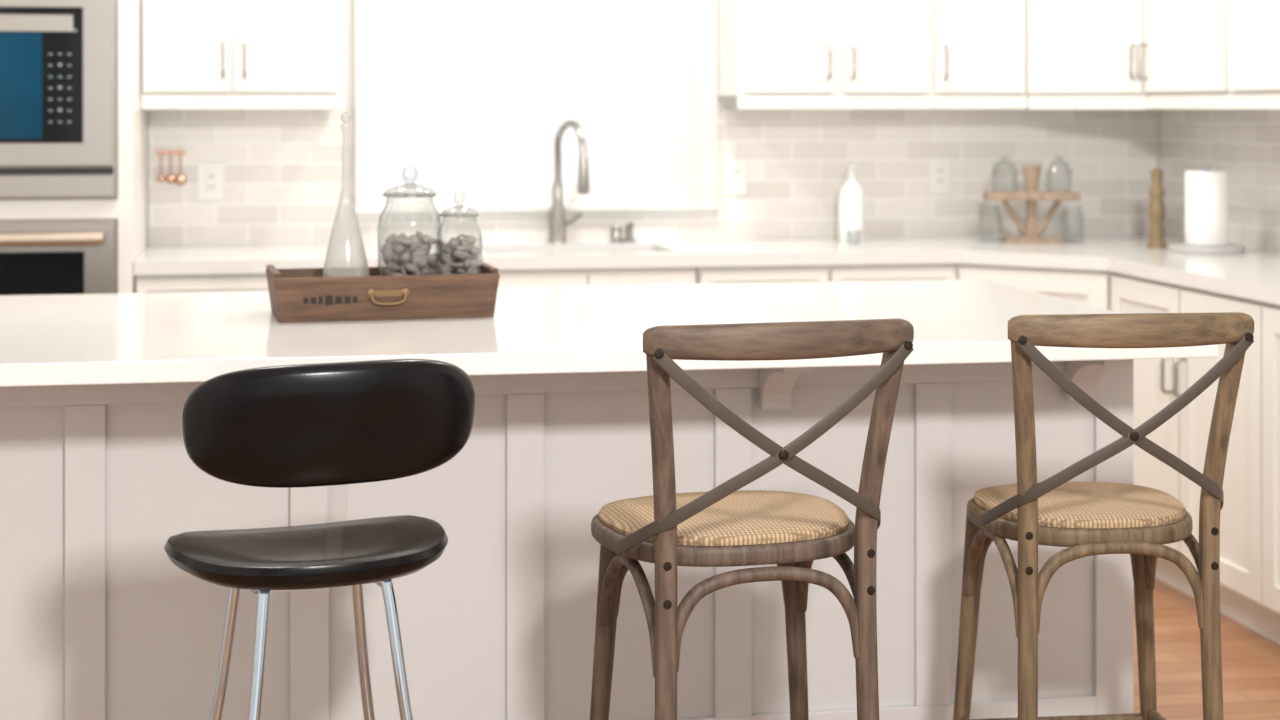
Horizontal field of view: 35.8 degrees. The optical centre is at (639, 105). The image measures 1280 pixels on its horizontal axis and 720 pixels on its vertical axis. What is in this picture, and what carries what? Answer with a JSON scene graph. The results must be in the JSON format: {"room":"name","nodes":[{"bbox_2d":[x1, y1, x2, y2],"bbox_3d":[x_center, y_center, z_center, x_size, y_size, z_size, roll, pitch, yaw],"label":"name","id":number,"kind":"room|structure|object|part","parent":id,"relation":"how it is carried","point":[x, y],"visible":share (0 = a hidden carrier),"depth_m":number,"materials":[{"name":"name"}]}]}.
{"room":"kitchen","nodes":[
{"label":"kitchen","id":0,"kind":"room"},
{"bbox_2d":[147,0,1122,246],"bbox_3d":[-0.334,-0.183,6.622,4.650,3.100,0.150,0,0,-10],"label":"wall","id":1,"kind":"structure","parent":0,"point":[348,6],"depth_m":6.43,"materials":[{"name":"paint"}]},
{"bbox_2d":[141,0,341,108],"bbox_3d":[-1.236,-0.541,6.184,0.600,1.103,0.385,0,0,-10],"label":"upper cabinet","id":2,"kind":"object","parent":1,"relation":"attached to","point":[197,54],"visible":1,"depth_m":6.03,"materials":[{"name":"white paint"}]},
{"bbox_3d":[-1.370,-0.529,6.011,0.258,0.968,0.020,0,0,-10],"label":"door","id":3,"kind":"part","parent":2,"relation":"part of","materials":[{"name":"white paint"}]},
{"bbox_3d":[-1.262,-0.141,6.002,0.010,0.117,0.036,0,0,-10],"label":"handle","id":4,"kind":"part","parent":2,"relation":"part of","materials":[{"name":"silver metal"}]},
{"bbox_3d":[-1.212,-0.011,6.055,0.600,0.042,0.032,0,0,-10],"label":"light rail","id":5,"kind":"part","parent":2,"relation":"part of","materials":[{"name":"white paint"}]},
{"bbox_3d":[-1.199,-0.141,6.014,0.010,0.117,0.036,0,0,-10],"label":"handle","id":6,"kind":"part","parent":2,"relation":"part of","materials":[{"name":"silver metal"}]},
{"bbox_3d":[-1.080,-0.529,6.064,0.320,0.968,0.020,0,0,-10],"label":"door","id":7,"kind":"part","parent":2,"relation":"part of","materials":[{"name":"white paint"}]},
{"bbox_2d":[353,202,717,213],"bbox_3d":[-0.333,0.335,6.509,1.202,0.025,0.028,0,0,-10],"label":"sill","id":8,"kind":"structure","parent":1,"relation":"attached to","point":[371,209],"depth_m":6.49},
{"bbox_2d":[356,0,715,218],"bbox_3d":[-0.334,-0.278,6.535,1.190,1.290,0.022,0,0,-10],"label":"window frame","id":9,"kind":"structure","parent":1,"relation":"attached to","point":[369,9],"depth_m":6.43,"materials":[{"name":"white wood"}]},
{"bbox_2d":[355,0,716,205],"bbox_3d":[-0.332,-0.303,6.518,1.198,1.250,0.012,0,0,-10],"label":"band","id":10,"kind":"object","parent":9,"relation":"attached to","point":[357,2],"depth_m":6.43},
{"bbox_2d":[385,0,696,204],"bbox_3d":[-0.335,-0.256,6.622,1.040,1.155,0.149,0,0,-10],"label":"window","id":11,"kind":"structure","parent":1,"relation":"in","point":[679,47],"depth_m":6.60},
{"bbox_2d":[148,109,1158,245],"bbox_3d":[0.123,0.229,6.624,3.430,0.436,0.008,0,0,-10],"label":"backsplash","id":12,"kind":"structure","parent":1,"relation":"attached to","point":[286,170],"depth_m":6.69,"materials":[{"name":"tile"}]},
{"bbox_2d":[156,150,185,184],"bbox_3d":[-1.491,0.198,6.311,0.093,0.111,0.030,0,0,-10],"label":"spoons","id":13,"kind":"object","parent":12,"relation":"attached to","point":[180,179],"visible":1,"depth_m":6.31,"materials":[{"name":"orange metal"}]},
{"bbox_3d":[-1.522,0.182,6.303,0.006,0.070,0.007,0,0,-10],"label":"spoon handle","id":14,"kind":"part","parent":13,"relation":"part of","materials":[{"name":"orange metal"}]},
{"bbox_2d":[157,174,164,181],"bbox_3d":[-1.520,0.229,6.297,0.024,0.024,0.014,0,0,-10],"label":"spoon bowl","id":15,"kind":"object","parent":13,"relation":"on","point":[161,178],"depth_m":6.29,"materials":[{"name":"orange metal"}]},
{"bbox_2d":[166,174,174,183],"bbox_3d":[-1.491,0.232,6.303,0.030,0.030,0.014,0,0,-10],"label":"spoon bowl","id":16,"kind":"object","parent":13,"relation":"on","point":[170,178],"depth_m":6.30,"materials":[{"name":"orange metal"}]},
{"bbox_3d":[-1.492,0.182,6.309,0.006,0.070,0.007,0,0,-10],"label":"spoon handle","id":17,"kind":"part","parent":13,"relation":"part of","materials":[{"name":"orange metal"}]},
{"bbox_3d":[-1.494,0.147,6.319,0.090,0.010,0.012,0,0,-10],"label":"hook rail","id":18,"kind":"part","parent":13,"relation":"part of","materials":[{"name":"orange metal"}]},
{"bbox_3d":[-1.463,0.182,6.314,0.006,0.070,0.007,0,0,-10],"label":"spoon handle","id":19,"kind":"part","parent":13,"relation":"part of","materials":[{"name":"orange metal"}]},
{"bbox_2d":[175,174,185,184],"bbox_3d":[-1.461,0.235,6.308,0.036,0.036,0.014,0,0,-10],"label":"spoon bowl","id":20,"kind":"object","parent":13,"relation":"on","point":[180,179],"depth_m":6.30,"materials":[{"name":"orange metal"}]},
{"bbox_2d":[197,163,224,200],"bbox_3d":[-1.371,0.242,6.343,0.085,0.120,0.010,0,0,-10],"label":"wall outlet plate","id":21,"kind":"object","parent":12,"relation":"attached to","point":[210,176],"visible":1,"depth_m":6.34,"materials":[{"name":"white plastic"}]},
{"bbox_2d":[206,171,215,191],"bbox_3d":[-1.371,0.242,6.340,0.032,0.068,0.003,0,0,-10],"label":"socket","id":22,"kind":"object","parent":21,"relation":"attached to","point":[210,175],"depth_m":6.34,"materials":[{"name":"white plastic"}]},
{"bbox_2d":[725,159,746,194],"bbox_3d":[0.321,0.237,6.650,0.075,0.120,0.010,0,0,-10],"label":"wall outlet plate","id":23,"kind":"object","parent":12,"relation":"attached to","point":[735,169],"visible":1,"depth_m":6.65,"materials":[{"name":"white plastic"}]},
{"bbox_2d":[731,167,740,186],"bbox_3d":[0.322,0.237,6.648,0.032,0.068,0.003,0,0,-10],"label":"socket","id":24,"kind":"object","parent":23,"relation":"attached to","point":[735,171],"depth_m":6.65,"materials":[{"name":"white plastic"}]},
{"bbox_2d":[929,158,949,192],"bbox_3d":[1.025,0.237,6.778,0.075,0.120,0.010,0,0,-10],"label":"wall outlet plate","id":25,"kind":"object","parent":12,"relation":"attached to","point":[939,168],"visible":1,"depth_m":6.78,"materials":[{"name":"white plastic"}]},
{"bbox_2d":[936,165,944,184],"bbox_3d":[1.025,0.237,6.775,0.032,0.068,0.003,0,0,-10],"label":"socket","id":26,"kind":"object","parent":25,"relation":"attached to","point":[940,169],"depth_m":6.77,"materials":[{"name":"white plastic"}]},
{"bbox_2d":[717,0,933,108],"bbox_3d":[0.608,-0.541,6.519,0.648,1.103,0.385,0,0,-10],"label":"upper cabinet","id":27,"kind":"object","parent":1,"relation":"attached to","point":[772,54],"visible":1,"depth_m":6.37,"materials":[{"name":"white paint"}]},
{"bbox_3d":[0.480,-0.529,6.347,0.295,0.968,0.020,0,0,-10],"label":"door","id":28,"kind":"part","parent":27,"relation":"part of","materials":[{"name":"white paint"}]},
{"bbox_3d":[0.606,-0.141,6.342,0.010,0.117,0.036,0,0,-10],"label":"handle","id":29,"kind":"part","parent":27,"relation":"part of","materials":[{"name":"silver metal"}]},
{"bbox_3d":[0.632,-0.011,6.390,0.648,0.042,0.032,0,0,-10],"label":"light rail","id":30,"kind":"part","parent":27,"relation":"part of","materials":[{"name":"white paint"}]},
{"bbox_3d":[0.685,-0.141,6.356,0.010,0.117,0.036,0,0,-10],"label":"handle","id":31,"kind":"part","parent":27,"relation":"part of","materials":[{"name":"silver metal"}]},
{"bbox_3d":[0.795,-0.529,6.404,0.285,0.968,0.020,0,0,-10],"label":"door","id":32,"kind":"part","parent":27,"relation":"part of","materials":[{"name":"white paint"}]},
{"bbox_2d":[933,0,1026,108],"bbox_3d":[1.085,-0.541,6.606,0.318,1.103,0.385,0,0,-10],"label":"upper cabinet","id":33,"kind":"object","parent":1,"relation":"attached to","point":[979,46],"visible":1,"depth_m":6.46,"materials":[{"name":"white paint"}]},
{"bbox_3d":[0.990,-0.141,6.411,0.010,0.117,0.036,0,0,-10],"label":"handle","id":34,"kind":"part","parent":33,"relation":"part of","materials":[{"name":"silver metal"}]},
{"bbox_3d":[1.109,-0.011,6.477,0.318,0.042,0.032,0,0,-10],"label":"light rail","id":35,"kind":"part","parent":33,"relation":"part of","materials":[{"name":"white paint"}]},
{"bbox_2d":[1026,0,1148,108],"bbox_3d":[1.564,-0.511,6.563,0.615,1.043,0.625,0,0,-10],"label":"upper cabinet","id":36,"kind":"object","parent":1,"relation":"attached to","point":[1081,54],"visible":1,"depth_m":6.38,"materials":[{"name":"white paint"}]},
{"bbox_3d":[1.446,-0.011,6.391,0.419,0.042,0.037,0,0,35],"label":"rail","id":37,"kind":"part","parent":36,"relation":"part of","materials":[{"name":"white paint"}]},
{"bbox_3d":[1.553,-0.141,6.258,0.010,0.117,0.036,0,0,35],"label":"handle","id":38,"kind":"part","parent":36,"relation":"part of","materials":[{"name":"silver metal"}]},
{"bbox_2d":[1134,577,1279,719],"bbox_3d":[0.390,1.417,2.637,4.650,0.100,8.250,0,0,-10],"label":"floor","id":39,"kind":"structure","parent":0,"point":[1250,659],"depth_m":4.85,"materials":[{"name":"brown wood"}]},
{"bbox_2d":[0,0,146,292],"bbox_3d":[-1.955,0.142,5.909,0.905,2.450,0.669,0,0,-10],"label":"tall cabinet","id":40,"kind":"object","parent":39,"relation":"on","point":[130,207],"visible":0.25,"depth_m":5.68,"materials":[{"name":"white paint"}]},
{"bbox_2d":[0,0,117,199],"bbox_3d":[-1.919,-0.033,5.859,0.764,0.596,0.585,0,0,-10],"label":"built-in microwave","id":41,"kind":"object","parent":40,"relation":"in","point":[59,58],"visible":0.93,"depth_m":5.62,"materials":[{"name":"silver metal"}]},
{"bbox_3d":[-1.874,-0.237,5.571,0.545,0.041,0.003,0,0,-10],"label":"trim","id":42,"kind":"part","parent":41,"relation":"part of","materials":[{"name":"silver metal"}]},
{"bbox_3d":[-1.869,-0.214,5.572,0.555,0.006,0.003,0,0,-10],"label":"glass trim","id":43,"kind":"part","parent":41,"relation":"part of","materials":[{"name":"silver metal"}]},
{"bbox_3d":[-1.866,-0.087,5.576,0.582,0.385,0.004,0,0,-10],"label":"glass","id":44,"kind":"part","parent":41,"relation":"part of","materials":[{"name":"blue glass"}]},
{"bbox_3d":[-1.869,0.228,5.587,0.750,0.062,0.014,0,0,-10],"label":"trim","id":45,"kind":"part","parent":41,"relation":"part of","materials":[{"name":"silver metal"}]},
{"bbox_2d":[0,219,117,294],"bbox_3d":[-1.914,0.644,5.833,0.764,0.641,0.638,0,0,-10],"label":"wall oven","id":46,"kind":"object","parent":40,"relation":"in","point":[38,256],"visible":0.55,"depth_m":5.61,"materials":[{"name":"silver metal"}]},
{"bbox_3d":[-1.864,0.654,5.574,0.585,0.485,0.004,0,0,-10],"label":"glass","id":47,"kind":"part","parent":46,"relation":"part of","materials":[{"name":"black glass"}]},
{"bbox_3d":[-1.859,0.374,5.532,0.700,0.036,0.026,0,0,-10],"label":"handle","id":48,"kind":"part","parent":46,"relation":"part of","materials":[{"name":"metal"}]},
{"bbox_2d":[135,274,268,292],"bbox_3d":[-1.025,0.928,6.086,0.980,0.878,0.654,0,0,-10],"label":"base cabinet","id":49,"kind":"object","parent":39,"relation":"on","point":[200,282],"visible":0.02,"depth_m":5.75,"materials":[{"name":"white paint"}]},
{"bbox_2d":[164,359,474,719],"bbox_3d":[-0.529,0.879,3.213,0.459,0.979,0.455,0,0,-21],"label":"bar stool","id":50,"kind":"object","parent":39,"relation":"on","point":[336,423],"visible":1,"depth_m":3.05,"materials":[{"name":"black leather"}]},
{"bbox_3d":[-0.665,1.057,3.176,0.109,0.625,0.419,0,0,-21],"label":"leg frame","id":51,"kind":"part","parent":50,"relation":"part of","materials":[{"name":"silver metal"}]},
{"bbox_3d":[-0.537,0.729,3.233,0.456,0.064,0.385,0,0,-21],"label":"seat","id":52,"kind":"part","parent":50,"relation":"part of","materials":[{"name":"black leather"}]},
{"bbox_3d":[-0.534,0.758,3.226,0.220,0.009,0.180,0,0,-21],"label":"mount plate","id":53,"kind":"part","parent":50,"relation":"part of","materials":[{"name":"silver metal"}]},
{"bbox_3d":[-0.464,0.485,3.045,0.459,0.190,0.094,0,0,-21],"label":"backrest","id":54,"kind":"part","parent":50,"relation":"part of","materials":[{"name":"black leather"}]},
{"bbox_3d":[-0.404,1.057,3.277,0.109,0.625,0.419,0,0,-21],"label":"leg frame","id":55,"kind":"part","parent":50,"relation":"part of","materials":[{"name":"silver metal"}]},
{"bbox_2d":[498,267,695,286],"bbox_3d":[-0.208,0.928,6.234,0.670,0.878,0.654,0,0,-10],"label":"base cabinet","id":56,"kind":"object","parent":39,"relation":"on","point":[672,275],"visible":0.02,"depth_m":5.96,"materials":[{"name":"white paint"}]},
{"bbox_3d":[-0.321,0.875,5.927,0.327,0.745,0.020,0,0,-10],"label":"door","id":57,"kind":"part","parent":56,"relation":"part of","materials":[{"name":"white paint"}]},
{"bbox_3d":[0.005,0.875,5.986,0.327,0.745,0.020,0,0,-10],"label":"door","id":58,"kind":"part","parent":56,"relation":"part of","materials":[{"name":"white paint"}]},
{"bbox_2d":[0,279,1217,719],"bbox_3d":[-0.442,0.907,4.219,2.940,0.920,1.300,0,0,-10],"label":"kitchen island","id":59,"kind":"object","parent":39,"relation":"on","point":[98,621],"visible":0.68,"depth_m":3.93,"materials":[{"name":"white stone"}]},
{"bbox_2d":[0,279,1217,386],"bbox_3d":[-0.442,0.467,4.219,2.940,0.040,1.300,0,0,-10],"label":"island countertop","id":60,"kind":"structure","parent":59,"relation":"on","point":[118,338],"depth_m":3.97,"materials":[{"name":"white stone"}]},
{"bbox_2d":[266,261,499,322],"bbox_3d":[-0.555,0.396,4.255,0.472,0.102,0.268,0,0,-14],"label":"wooden tray","id":61,"kind":"object","parent":60,"relation":"on","point":[342,293],"visible":0.98,"depth_m":4.14,"materials":[{"name":"brown wood"}]},
{"bbox_2d":[322,111,369,276],"bbox_3d":[-0.627,0.223,4.236,0.114,0.427,0.114,0,0,-10],"label":"glass decanter","id":62,"kind":"object","parent":61,"relation":"on","point":[345,111],"visible":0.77,"depth_m":4.23,"materials":[{"name":"clear glass"}]},
{"bbox_3d":[-0.523,0.403,4.130,0.078,0.025,0.010,0,0,-14],"label":"bail pull","id":63,"kind":"part","parent":61,"relation":"part of","materials":[{"name":"gold metal"}]},
{"bbox_3d":[-0.525,0.391,4.138,0.088,0.014,0.003,0,0,-14],"label":"pull plate","id":64,"kind":"part","parent":61,"relation":"part of","materials":[{"name":"gold metal"}]},
{"bbox_2d":[378,166,441,275],"bbox_3d":[-0.496,0.282,4.274,0.138,0.308,0.138,0,0,-10],"label":"jar","id":65,"kind":"object","parent":61,"relation":"on","point":[399,255],"visible":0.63,"depth_m":4.25,"materials":[{"name":"clear glass"}]},
{"bbox_3d":[-0.496,0.160,4.274,0.113,0.064,0.113,0,0,-10],"label":"lid","id":66,"kind":"part","parent":65,"relation":"part of","materials":[{"name":"clear glass"}]},
{"bbox_2d":[436,191,482,274],"bbox_3d":[-0.391,0.311,4.291,0.100,0.252,0.100,0,0,-10],"label":"jar","id":67,"kind":"object","parent":61,"relation":"on","point":[463,257],"visible":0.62,"depth_m":4.27,"materials":[{"name":"clear glass"}]},
{"bbox_3d":[-0.391,0.210,4.291,0.082,0.051,0.082,0,0,-10],"label":"lid","id":68,"kind":"part","parent":67,"relation":"part of","materials":[{"name":"clear glass"}]},
{"bbox_3d":[-0.391,0.337,4.291,0.100,0.200,0.100,0,0,-10],"label":"glass","id":69,"kind":"part","parent":67,"relation":"part of","materials":[{"name":"clear glass"}]},
{"bbox_2d":[590,318,913,719],"bbox_3d":[0.167,0.852,3.313,0.453,1.034,0.523,0,0,-15],"label":"counter stool","id":70,"kind":"object","parent":39,"relation":"on","point":[725,525],"visible":1,"depth_m":3.18,"materials":[{"name":"brown wood"}]},
{"bbox_3d":[-0.071,1.054,3.477,0.089,0.630,0.040,0,0,23],"label":"leg","id":71,"kind":"part","parent":70,"relation":"part of","materials":[{"name":"brown wood"}]},
{"bbox_3d":[0.038,0.866,3.098,0.046,1.006,0.105,0,0,13],"label":"post","id":72,"kind":"part","parent":70,"relation":"part of","materials":[{"name":"brown wood"}]},
{"bbox_3d":[0.148,0.723,3.376,0.443,0.032,0.390,0,0,-15],"label":"seat frame","id":73,"kind":"part","parent":70,"relation":"part of","materials":[{"name":"brown wood"}]},
{"bbox_3d":[0.226,0.364,3.094,0.450,0.058,0.066,0,0,-15],"label":"rail","id":74,"kind":"part","parent":70,"relation":"part of","materials":[{"name":"brown wood"}]},
{"bbox_3d":[0.285,1.054,3.575,0.040,0.630,0.089,0,0,36],"label":"leg","id":75,"kind":"part","parent":70,"relation":"part of","materials":[{"name":"brown wood"}]},
{"bbox_3d":[0.385,0.866,3.193,0.046,1.006,0.105,0,0,-43],"label":"post","id":76,"kind":"part","parent":70,"relation":"part of","materials":[{"name":"brown wood"}]},
{"bbox_2d":[696,263,955,283],"bbox_3d":[0.530,0.928,6.368,0.820,0.878,0.654,0,0,-10],"label":"base cabinet","id":77,"kind":"object","parent":39,"relation":"on","point":[942,271],"visible":0.03,"depth_m":6.09,"materials":[{"name":"white paint"}]},
{"bbox_3d":[0.379,0.575,6.054,0.398,0.145,0.020,0,0,-10],"label":"drawer","id":78,"kind":"part","parent":77,"relation":"part of","materials":[{"name":"white paint"}]},
{"bbox_3d":[0.782,0.575,6.128,0.398,0.145,0.020,0,0,-10],"label":"drawer","id":79,"kind":"part","parent":77,"relation":"part of","materials":[{"name":"white paint"}]},
{"bbox_2d":[955,263,1116,310],"bbox_3d":[1.434,0.928,6.374,0.958,0.878,0.966,0,0,-10],"label":"base cabinet","id":80,"kind":"object","parent":39,"relation":"on","point":[1088,287],"visible":0.03,"depth_m":5.97,"materials":[{"name":"white paint"}]},
{"bbox_2d":[953,312,1253,719],"bbox_3d":[0.805,0.857,3.530,0.432,1.024,0.487,0,0,-6],"label":"counter stool","id":81,"kind":"object","parent":39,"relation":"on","point":[1087,518],"visible":1,"depth_m":3.39,"materials":[{"name":"brown wood"}]},
{"bbox_3d":[0.608,1.064,3.715,0.084,0.609,0.037,0,0,32],"label":"leg","id":82,"kind":"part","parent":81,"relation":"part of","materials":[{"name":"brown wood"}]},
{"bbox_3d":[0.653,0.871,3.350,0.043,0.996,0.098,0,0,22],"label":"post","id":83,"kind":"part","parent":81,"relation":"part of","materials":[{"name":"brown wood"}]},
{"bbox_3d":[0.799,0.744,3.590,0.388,0.032,0.363,0,0,-6],"label":"seat frame","id":84,"kind":"part","parent":81,"relation":"part of","materials":[{"name":"brown wood"}]},
{"bbox_3d":[0.829,0.374,3.320,0.429,0.057,0.062,0,0,-6],"label":"rail","id":85,"kind":"part","parent":81,"relation":"part of","materials":[{"name":"brown wood"}]},
{"bbox_3d":[0.958,1.064,3.753,0.084,0.609,0.037,0,0,-44],"label":"leg","id":86,"kind":"part","parent":81,"relation":"part of","materials":[{"name":"brown wood"}]},
{"bbox_3d":[0.995,0.871,3.388,0.043,0.996,0.098,0,0,-35],"label":"post","id":87,"kind":"part","parent":81,"relation":"part of","materials":[{"name":"brown wood"}]},
{"bbox_2d":[1111,273,1279,643],"bbox_3d":[1.879,0.928,4.793,0.644,0.878,2.300,0,0,-10],"label":"base cabinet","id":88,"kind":"object","parent":39,"relation":"on","point":[1250,511],"visible":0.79,"depth_m":5.16,"materials":[{"name":"white paint"}]},
{"bbox_2d":[134,234,1279,304],"bbox_3d":[0.417,0.467,5.000,3.432,0.040,3.290,0,0,-10],"label":"countertop","id":89,"kind":"structure","parent":88,"relation":"on","point":[1254,274],"depth_m":6.03,"materials":[{"name":"white stone"}]},
{"bbox_2d":[549,120,589,242],"bbox_3d":[-0.210,0.245,6.438,0.096,0.403,0.200,0,0,-39],"label":"kitchen faucet","id":90,"kind":"object","parent":89,"relation":"on","point":[558,220],"visible":1,"depth_m":6.46,"materials":[{"name":"silver metal"}]},
{"bbox_3d":[-0.225,0.150,6.421,0.029,0.213,0.175,0,0,-37],"label":"spout","id":91,"kind":"part","parent":90,"relation":"part of","materials":[{"name":"silver metal"}]},
{"bbox_3d":[-0.218,0.363,6.483,0.063,0.044,0.018,0,0,5],"label":"lever","id":92,"kind":"part","parent":90,"relation":"part of","materials":[{"name":"silver metal"}]},
{"bbox_2d":[611,227,621,241],"bbox_3d":[-0.077,0.422,6.521,0.036,0.050,0.036,0,0,-10],"label":"switch","id":93,"kind":"object","parent":89,"relation":"on","point":[616,232],"visible":1,"depth_m":6.51,"materials":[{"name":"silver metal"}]},
{"bbox_2d":[622,222,635,242],"bbox_3d":[-0.033,0.413,6.500,0.044,0.068,0.083,0,0,-10],"label":"soap dispenser","id":94,"kind":"object","parent":89,"relation":"on","point":[628,228],"visible":1,"depth_m":6.51,"materials":[{"name":"silver metal"}]},
{"bbox_2d":[838,160,863,241],"bbox_3d":[0.698,0.313,6.561,0.084,0.268,0.084,0,0,35],"label":"lotion bottle","id":95,"kind":"object","parent":89,"relation":"on","point":[851,206],"visible":1,"depth_m":6.53,"materials":[{"name":"plastic"}]},
{"bbox_2d":[979,156,1083,242],"bbox_3d":[1.286,0.305,6.515,0.342,0.284,0.100,0,0,0],"label":"stand","id":96,"kind":"object","parent":89,"relation":"on","point":[1031,232],"visible":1,"depth_m":6.50,"materials":[{"name":"brown wood"}]},
{"bbox_2d":[979,205,1001,242],"bbox_3d":[1.151,0.386,6.514,0.072,0.122,0.072,0,0,0],"label":"jar","id":97,"kind":"object","parent":96,"relation":"on","point":[982,205],"depth_m":6.50,"materials":[{"name":"clear glass"}]},
{"bbox_2d":[991,156,1016,191],"bbox_3d":[1.196,0.222,6.514,0.084,0.118,0.084,0,0,0],"label":"canister","id":98,"kind":"object","parent":96,"relation":"on","point":[1002,156],"depth_m":6.52,"materials":[{"name":"clear glass"}]},
{"bbox_3d":[1.286,0.315,6.515,0.060,0.236,0.032,0,0,0],"label":"post","id":99,"kind":"part","parent":96,"relation":"part of","materials":[{"name":"brown wood"}]},
{"bbox_2d":[1046,156,1071,191],"bbox_3d":[1.376,0.222,6.515,0.084,0.118,0.084,0,0,0],"label":"canister","id":100,"kind":"object","parent":96,"relation":"on","point":[1056,156],"depth_m":6.52,"materials":[{"name":"clear glass"}]},
{"bbox_2d":[1061,205,1083,242],"bbox_3d":[1.421,0.386,6.516,0.072,0.122,0.072,0,0,0],"label":"jar","id":101,"kind":"object","parent":96,"relation":"on","point":[1064,205],"depth_m":6.50,"materials":[{"name":"clear glass"}]},
{"bbox_2d":[1147,167,1166,248],"bbox_3d":[1.628,0.320,6.252,0.062,0.255,0.062,0,0,-10],"label":"pepper mill","id":102,"kind":"object","parent":89,"relation":"on","point":[1156,208],"visible":1,"depth_m":6.23,"materials":[{"name":"brown wood"}]},
{"bbox_2d":[1168,164,1245,254],"bbox_3d":[1.733,0.312,6.068,0.228,0.270,0.228,0,0,-10],"label":"paper towel holder","id":103,"kind":"object","parent":89,"relation":"on","point":[1206,192],"visible":1,"depth_m":6.01,"materials":[{"name":"white paper"}]},
{"bbox_3d":[1.733,0.302,6.068,0.020,0.250,0.020,0,0,-10],"label":"rod","id":104,"kind":"part","parent":103,"relation":"part of","materials":[{"name":"silver metal"}]},
{"bbox_3d":[1.442,0.875,5.649,0.020,0.745,0.448,0,0,-10],"label":"door","id":105,"kind":"part","parent":88,"relation":"part of","materials":[{"name":"white paint"}]},
{"bbox_3d":[1.450,0.737,5.458,0.036,0.111,0.010,0,0,-10],"label":"handle","id":106,"kind":"part","parent":88,"relation":"part of","materials":[{"name":"silver metal"}]},
{"bbox_3d":[1.464,0.737,5.378,0.036,0.111,0.010,0,0,-10],"label":"handle","id":107,"kind":"part","parent":88,"relation":"part of","materials":[{"name":"silver metal"}]},
{"bbox_3d":[1.524,0.875,5.196,0.020,0.745,0.448,0,0,-10],"label":"door","id":108,"kind":"part","parent":88,"relation":"part of","materials":[{"name":"white paint"}]},
{"bbox_3d":[1.607,0.875,4.744,0.020,0.745,0.448,0,0,-10],"label":"door","id":109,"kind":"part","parent":88,"relation":"part of","materials":[{"name":"white paint"}]},
{"bbox_3d":[2.617,-0.183,2.966,0.150,3.100,8.100,0,0,-10],"label":"wall","id":110,"kind":"structure","parent":0,"visible":0},
{"bbox_2d":[1136,0,1232,108],"bbox_3d":[1.790,-0.541,6.012,0.385,1.103,0.560,0,0,-10],"label":"upper cabinet","id":111,"kind":"object","parent":110,"relation":"attached to","point":[1185,44],"visible":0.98,"depth_m":5.98,"materials":[{"name":"white paint"}]},
{"bbox_3d":[1.574,-0.141,6.222,0.036,0.117,0.010,0,0,-10],"label":"handle","id":112,"kind":"part","parent":111,"relation":"part of","materials":[{"name":"silver metal"}]},
{"bbox_3d":[1.660,-0.011,5.988,0.032,0.042,0.560,0,0,-10],"label":"light rail","id":113,"kind":"part","parent":111,"relation":"part of","materials":[{"name":"white paint"}]},
{"bbox_2d":[1159,109,1279,251],"bbox_3d":[2.110,0.229,5.308,0.008,0.436,3.290,0,0,-10],"label":"backsplash","id":114,"kind":"structure","parent":110,"relation":"attached to","point":[1245,144],"depth_m":6.38,"materials":[{"name":"tile"}]},
{"bbox_2d":[1228,0,1279,109],"bbox_3d":[1.921,-0.541,5.289,0.385,1.103,0.900,0,0,-10],"label":"upper cabinet","id":115,"kind":"object","parent":110,"relation":"attached to","point":[1253,25],"visible":1,"depth_m":5.56,"materials":[{"name":"white paint"}]},
{"bbox_3d":[1.791,-0.011,5.265,0.032,0.042,0.900,0,0,-10],"label":"light rail","id":116,"kind":"part","parent":115,"relation":"part of","materials":[{"name":"white paint"}]}
]}

